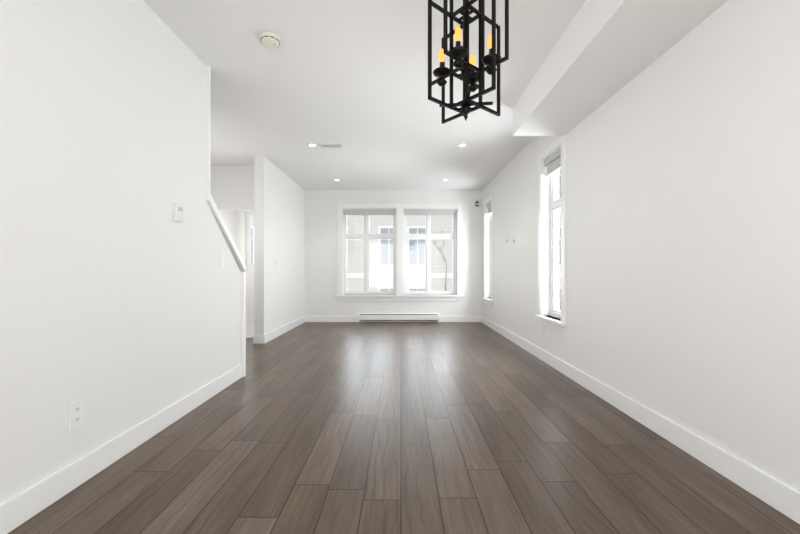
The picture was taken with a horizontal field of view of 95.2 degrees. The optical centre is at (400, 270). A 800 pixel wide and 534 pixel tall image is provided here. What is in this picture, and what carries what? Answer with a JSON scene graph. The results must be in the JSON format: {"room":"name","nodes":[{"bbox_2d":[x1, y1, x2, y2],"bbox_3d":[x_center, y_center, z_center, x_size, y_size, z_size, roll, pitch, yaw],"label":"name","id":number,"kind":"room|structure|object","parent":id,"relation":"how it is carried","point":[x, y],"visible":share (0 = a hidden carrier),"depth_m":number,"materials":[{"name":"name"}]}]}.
{"room":"empty living room","nodes":[
{"label":"empty living room","id":0,"kind":"room"},
{"bbox_2d":[0,0,240,503],"bbox_3d":[-1.660,-0.310,0.323,0.120,2.740,6.646,0,0,0],"label":"wall","id":1,"kind":"structure","parent":0,"point":[120,300],"depth_m":1.94,"materials":[{"name":"paint"}]},
{"bbox_2d":[69,400,83,428],"bbox_3d":[-1.595,0.705,1.797,0.008,0.118,0.075,0,0,0],"label":"outlet","id":2,"kind":"object","parent":1,"relation":"attached to","point":[76,414],"visible":1,"depth_m":1.79,"materials":[{"name":"white plastic"}]},
{"bbox_2d":[0,364,241,533],"bbox_3d":[-1.591,0.995,0.348,0.018,0.130,6.696,0,0,0],"label":"baseboard","id":3,"kind":"structure","parent":1,"relation":"attached to","point":[19,509],"depth_m":1.90,"materials":[{"name":"white paint"}]},
{"bbox_2d":[173,203,183,222],"bbox_3d":[-1.585,-0.414,2.607,0.030,0.125,0.085,0,0,0],"label":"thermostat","id":4,"kind":"object","parent":1,"relation":"attached to","point":[178,212],"visible":1,"depth_m":2.58,"materials":[{"name":"white plastic"}]},
{"bbox_2d":[220,253,224,266],"bbox_3d":[-1.594,-0.098,3.263,0.012,0.118,0.075,0,0,0],"label":"light switch","id":5,"kind":"object","parent":1,"relation":"attached to","point":[222,259],"visible":1,"depth_m":3.25,"materials":[{"name":"white plastic"}]},
{"bbox_2d":[206,66,245,376],"bbox_3d":[-1.660,-0.310,3.343,0.180,2.740,0.706,0,0,0],"label":"trim","id":6,"kind":"structure","parent":1,"relation":"attached to","point":[233,248],"depth_m":3.30,"materials":[{"name":"white paint"}]},
{"bbox_2d":[219,210,236,245],"bbox_3d":[-3.485,-0.310,2.193,0.150,2.740,10.786,0,0,0],"label":"wall","id":7,"kind":"structure","parent":0,"point":[229,217],"depth_m":7.34,"materials":[{"name":"paint"}]},
{"bbox_2d":[210,165,253,209],"bbox_3d":[-2.775,-0.310,5.840,1.270,2.740,0.110,0,0,0],"label":"wall","id":8,"kind":"structure","parent":0,"point":[231,187],"depth_m":5.79,"materials":[{"name":"paint"}]},
{"bbox_2d":[246,322,253,337],"bbox_3d":[-2.775,1.057,6.686,1.268,0.006,1.799,0,0,0],"label":"floor","id":9,"kind":"structure","parent":0,"point":[249,329],"depth_m":6.58,"materials":[{"name":"white paint"}]},
{"bbox_2d":[254,156,304,334],"bbox_3d":[-2.070,-0.310,6.457,0.140,2.740,2.258,0,0,0],"label":"wall","id":10,"kind":"structure","parent":0,"point":[279,234],"depth_m":5.91,"materials":[{"name":"paint"}]},
{"bbox_2d":[253,335,259,343],"bbox_3d":[-2.139,0.995,6.450,0.038,0.130,2.273,0,0,0],"label":"baseboard","id":11,"kind":"structure","parent":10,"relation":"attached to","point":[256,338],"depth_m":5.31,"materials":[{"name":"white paint"}]},
{"bbox_2d":[260,316,303,343],"bbox_3d":[-1.994,0.995,6.437,0.018,0.130,2.247,0,0,0],"label":"baseboard","id":12,"kind":"structure","parent":10,"relation":"attached to","point":[265,338],"depth_m":6.01,"materials":[{"name":"white paint"}]},
{"bbox_2d":[237,190,481,315],"bbox_3d":[-1.015,-0.310,7.686,5.390,2.740,0.200,0,0,0],"label":"wall","id":13,"kind":"structure","parent":0,"point":[321,251],"depth_m":7.59,"materials":[{"name":"paint"}]},
{"bbox_2d":[246,316,253,321],"bbox_3d":[-2.780,0.995,7.579,1.200,0.130,0.015,0,0,0],"label":"baseboard","id":14,"kind":"structure","parent":13,"relation":"attached to","point":[248,318],"depth_m":7.57,"materials":[{"name":"white paint"}]},
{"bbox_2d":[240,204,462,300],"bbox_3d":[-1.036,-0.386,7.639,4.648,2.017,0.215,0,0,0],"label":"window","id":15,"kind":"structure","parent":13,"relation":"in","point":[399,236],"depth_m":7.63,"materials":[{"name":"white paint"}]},
{"bbox_2d":[304,316,479,321],"bbox_3d":[-0.170,0.995,7.577,3.660,0.130,0.018,0,0,0],"label":"baseboard","id":16,"kind":"structure","parent":13,"relation":"attached to","point":[306,318],"depth_m":7.57,"materials":[{"name":"white paint"}]},
{"bbox_2d":[143,0,585,189],"bbox_3d":[-0.915,-1.740,2.293,5.590,0.120,10.986,0,0,0],"label":"ceiling","id":17,"kind":"structure","parent":0,"point":[351,76],"depth_m":3.32,"materials":[{"name":"paint"}]},
{"bbox_2d":[260,32,280,47],"bbox_3d":[-0.944,-1.658,2.637,0.144,0.044,0.144,0,0,0],"label":"smoke detector","id":18,"kind":"object","parent":17,"relation":"attached to","point":[270,40],"visible":1,"depth_m":2.60,"materials":[{"name":"beige plastic"}]},
{"bbox_2d":[307,143,316,146],"bbox_3d":[-1.183,-1.677,4.869,0.132,0.007,0.132,0,0,0],"label":"recessed light","id":19,"kind":"object","parent":17,"relation":"in","point":[311,145],"visible":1,"depth_m":4.87,"materials":[{"name":"white paint"}]},
{"bbox_2d":[319,144,342,147],"bbox_3d":[-0.937,-1.675,4.886,0.300,0.010,0.150,0,0,0],"label":"ceiling vent","id":20,"kind":"object","parent":17,"relation":"in","point":[330,145],"visible":0.96,"depth_m":4.87,"materials":[{"name":"white metal"}]},
{"bbox_2d":[457,143,466,146],"bbox_3d":[0.820,-1.677,4.869,0.132,0.007,0.132,0,0,0],"label":"recessed light","id":21,"kind":"object","parent":17,"relation":"in","point":[462,145],"visible":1,"depth_m":4.87,"materials":[{"name":"white paint"}]},
{"bbox_2d":[428,0,508,123],"bbox_3d":[0.320,-1.209,1.800,0.372,0.942,0.372,0,0,5],"label":"chandelier","id":22,"kind":"object","parent":17,"relation":"hanging from","point":[458,53],"visible":1,"depth_m":1.76,"materials":[{"name":"black metal"}]},
{"bbox_2d":[513,0,727,135],"bbox_3d":[1.415,-1.535,0.381,0.530,0.290,6.762,0,0,0],"label":"soffit beam","id":23,"kind":"structure","parent":17,"relation":"attached to","point":[602,52],"depth_m":2.42,"materials":[{"name":"paint"}]},
{"bbox_2d":[8,322,799,533],"bbox_3d":[-0.915,1.120,2.293,5.590,0.120,10.986,0,0,0],"label":"floor","id":24,"kind":"structure","parent":0,"point":[393,428],"depth_m":2.05,"materials":[{"name":"laminate"}]},
{"bbox_2d":[358,313,439,322],"bbox_3d":[-0.047,0.966,7.529,1.694,0.188,0.083,0,0,0],"label":"baseboard heater","id":25,"kind":"object","parent":24,"relation":"on","point":[407,317],"visible":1,"depth_m":7.50,"materials":[{"name":"white metal"}]},
{"bbox_2d":[482,0,799,491],"bbox_3d":[1.780,-0.310,2.293,0.200,2.740,10.986,0,0,0],"label":"wall","id":26,"kind":"structure","parent":0,"point":[683,232],"depth_m":2.10,"materials":[{"name":"paint"}]},
{"bbox_2d":[482,134,566,334],"bbox_3d":[1.735,-0.379,5.530,0.210,2.052,3.677,0,0,0],"label":"window","id":27,"kind":"structure","parent":26,"relation":"in","point":[550,203],"depth_m":4.32,"materials":[{"name":"white paint"}]},
{"bbox_2d":[480,316,799,523],"bbox_3d":[1.671,0.995,2.293,0.018,0.130,10.586,0,0,0],"label":"baseboard","id":28,"kind":"structure","parent":26,"relation":"attached to","point":[780,496],"depth_m":2.11,"materials":[{"name":"white paint"}]},
{"label":"outside","id":29,"kind":"structure","parent":0,"visible":0},
{"bbox_2d":[251,168,560,309],"bbox_3d":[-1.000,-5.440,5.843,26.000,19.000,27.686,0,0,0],"label":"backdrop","id":30,"kind":"structure","parent":29,"point":[387,253],"depth_m":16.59,"materials":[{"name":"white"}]},
{"bbox_2d":[431,230,449,290],"bbox_3d":[1.318,1.274,12.970,1.048,5.573,0.848,0,0,0],"label":"tree","id":31,"kind":"object","parent":30,"relation":"on","point":[441,255],"depth_m":13.05,"materials":[{"name":"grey plant"}]}
]}

